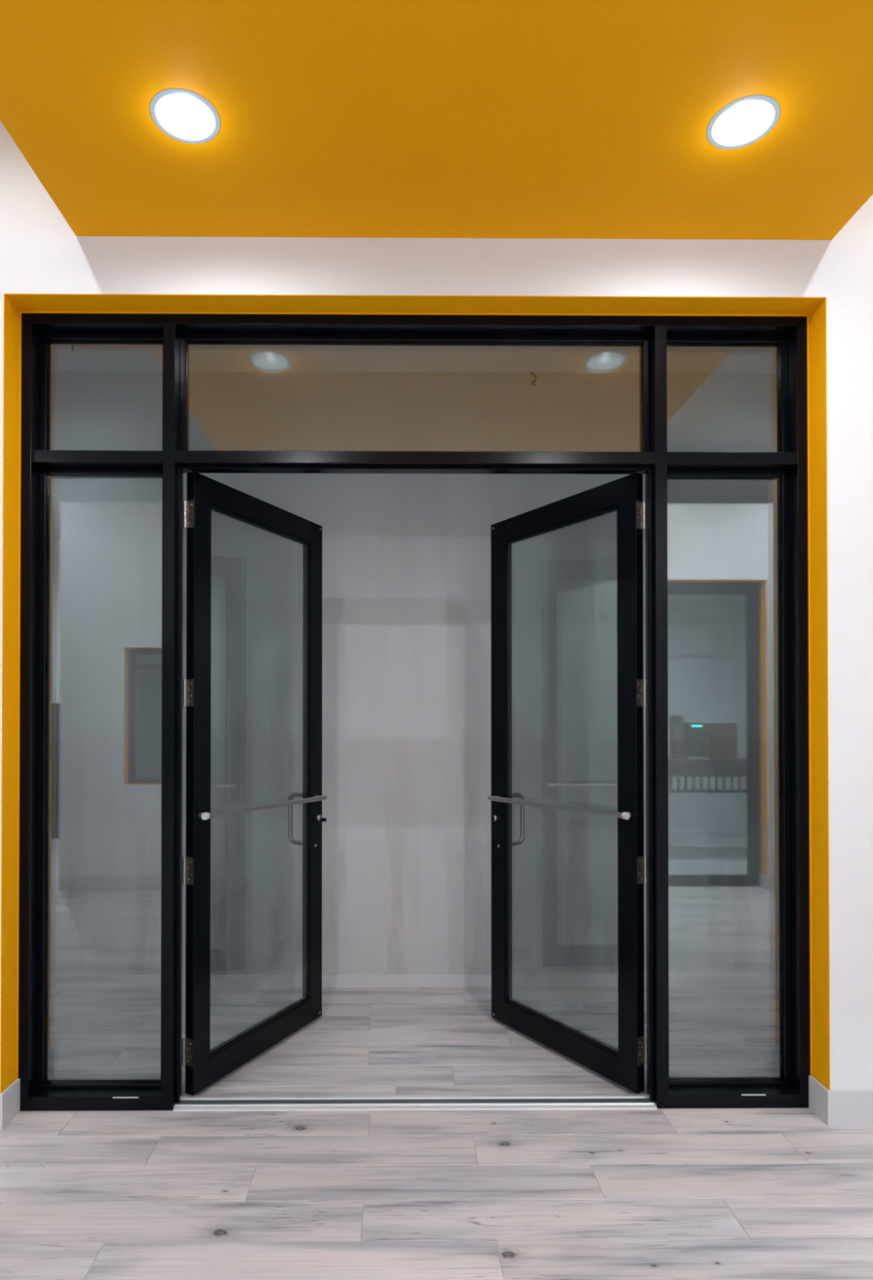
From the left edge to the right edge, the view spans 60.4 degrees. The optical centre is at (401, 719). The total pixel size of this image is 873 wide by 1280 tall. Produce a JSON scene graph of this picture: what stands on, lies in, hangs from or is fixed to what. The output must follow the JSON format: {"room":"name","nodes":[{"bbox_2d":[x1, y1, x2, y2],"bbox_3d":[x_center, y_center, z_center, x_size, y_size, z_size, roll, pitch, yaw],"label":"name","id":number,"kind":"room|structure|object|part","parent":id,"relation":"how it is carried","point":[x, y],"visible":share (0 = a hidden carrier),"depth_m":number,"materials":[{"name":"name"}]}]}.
{"room":"entrance lobby","nodes":[
{"label":"entrance lobby","id":0,"kind":"room"},
{"bbox_2d":[50,344,776,373],"bbox_3d":[0.120,-2.181,3.954,5.800,0.100,1.276,0,0,0],"label":"ceiling","id":1,"kind":"structure","parent":0,"point":[90,357],"depth_m":4.43,"materials":[{"name":"white paint"}]},
{"bbox_2d":[48,370,778,974],"bbox_3d":[0.114,-0.300,4.636,5.800,3.851,0.120,0,0,0],"label":"wall","id":2,"kind":"structure","parent":0,"point":[406,701],"depth_m":4.57,"materials":[{"name":"paint"}]},
{"bbox_2d":[48,973,778,987],"bbox_3d":[0.115,1.588,4.553,5.800,0.076,0.014,0,0,0],"label":"baseboard","id":3,"kind":"structure","parent":2,"relation":"attached to","point":[674,979],"depth_m":4.54,"materials":[{"name":"paint"}]},
{"bbox_2d":[529,371,536,386],"bbox_3d":[0.807,-2.101,4.590,0.042,0.123,0.010,0,0,0],"label":"stub","id":4,"kind":"object","parent":2,"relation":"attached to","point":[531,372],"visible":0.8,"depth_m":4.59,"materials":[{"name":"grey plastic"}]},
{"bbox_2d":[0,986,872,1279],"bbox_3d":[0.000,1.647,-0.068,10.200,0.120,9.502,0,0,0],"label":"floor","id":5,"kind":"structure","parent":0,"point":[746,1193],"depth_m":2.72,"materials":[{"name":"wood"}]},
{"bbox_2d":[173,1093,657,1111],"bbox_3d":[0.057,1.607,3.157,1.997,0.014,0.132,0,0,0],"label":"threshold","id":6,"kind":"object","parent":5,"relation":"on","point":[437,1101],"visible":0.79,"depth_m":3.13,"materials":[{"name":"metal"}]},
{"bbox_2d":[0,0,872,239],"bbox_3d":[0.229,-2.322,1.086,3.023,0.764,3.828,0,0,0],"label":"ceiling","id":7,"kind":"structure","parent":0,"point":[586,119],"depth_m":2.38,"materials":[{"name":"yellow paint"}]},
{"bbox_2d":[150,88,220,143],"bbox_3d":[-0.692,-1.926,2.401,0.216,0.005,0.216,0,0,0],"label":"recessed light","id":8,"kind":"object","parent":7,"relation":"in","point":[184,116],"visible":1,"depth_m":2.39,"materials":[{"name":"white plastic"}]},
{"bbox_2d":[706,94,779,149],"bbox_3d":[1.103,-1.926,2.425,0.216,0.005,0.216,0,0,0],"label":"recessed light","id":9,"kind":"object","parent":7,"relation":"in","point":[744,121],"visible":1,"depth_m":2.42,"materials":[{"name":"white plastic"}]},
{"bbox_2d":[0,120,872,1093],"bbox_3d":[-0.024,-0.537,3.142,10.000,4.300,0.318,0,0,0],"label":"wall","id":10,"kind":"structure","parent":0,"point":[46,268],"depth_m":3.00,"materials":[{"name":"white paint"}]},
{"bbox_2d":[0,1078,20,1129],"bbox_3d":[-3.296,1.544,2.998,3.455,0.138,0.138,0,0,0],"label":"baseboard","id":11,"kind":"structure","parent":10,"relation":"attached to","point":[10,1097],"depth_m":3.00,"materials":[{"name":"paint"}]},
{"bbox_2d":[17,313,810,1111],"bbox_3d":[0.059,-0.038,3.171,3.280,3.300,0.131,0,0,0],"label":"door frame","id":12,"kind":"structure","parent":10,"relation":"in","point":[39,464],"depth_m":3.13,"materials":[{"name":"metal"}]},
{"bbox_3d":[-1.263,1.584,3.148,0.545,0.057,0.130,0,0,0],"label":"sill rail","id":13,"kind":"part","parent":12,"relation":"part of","materials":[{"name":"black metal"}]},
{"bbox_2d":[182,471,326,1095],"bbox_3d":[-0.704,0.273,3.633,0.237,2.646,1.000,0,-1,27],"label":"door","id":14,"kind":"structure","parent":12,"relation":"attached to","point":[204,1066],"depth_m":3.31,"materials":[{"name":"metal"}]},
{"bbox_3d":[-0.678,1.536,3.609,0.045,0.118,0.777,0,-1,27],"label":"rail","id":15,"kind":"part","parent":14,"relation":"part of","materials":[{"name":"black metal"}]},
{"bbox_3d":[-0.678,-0.995,3.630,0.045,0.112,0.777,0,-1,27],"label":"rail","id":16,"kind":"part","parent":14,"relation":"part of","materials":[{"name":"black metal"}]},
{"bbox_3d":[-0.558,0.536,4.037,0.124,0.284,0.025,0,-1,27],"label":"pull handle","id":17,"kind":"part","parent":14,"relation":"part of","materials":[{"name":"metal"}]},
{"bbox_3d":[0.059,-1.665,3.186,3.188,0.046,0.130,0,0,0],"label":"head rail","id":18,"kind":"part","parent":12,"relation":"part of","materials":[{"name":"black metal"}]},
{"bbox_2d":[487,472,647,1093],"bbox_3d":[0.787,0.273,3.631,0.237,2.646,1.000,0,-1,-32],"label":"door","id":19,"kind":"structure","parent":12,"relation":"attached to","point":[624,1065],"depth_m":3.35,"materials":[{"name":"metal"}]},
{"bbox_3d":[0.609,0.536,4.023,0.124,0.284,0.025,0,-1,-32],"label":"pull handle","id":20,"kind":"part","parent":19,"relation":"part of","materials":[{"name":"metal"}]},
{"bbox_3d":[0.763,-0.995,3.627,0.045,0.112,0.777,0,-1,-32],"label":"rail","id":21,"kind":"part","parent":19,"relation":"part of","materials":[{"name":"black metal"}]},
{"bbox_3d":[0.763,1.536,3.605,0.045,0.118,0.777,0,-1,-32],"label":"rail","id":22,"kind":"part","parent":19,"relation":"part of","materials":[{"name":"black metal"}]},
{"bbox_3d":[1.379,1.584,3.168,0.546,0.057,0.130,0,0,0],"label":"sill rail","id":23,"kind":"part","parent":12,"relation":"part of","materials":[{"name":"black metal"}]},
{"bbox_2d":[808,1075,872,1126],"bbox_3d":[3.332,1.544,3.049,3.289,0.138,0.138,0,0,0],"label":"baseboard","id":24,"kind":"structure","parent":10,"relation":"attached to","point":[835,1108],"depth_m":2.97,"materials":[{"name":"paint"}]}
]}

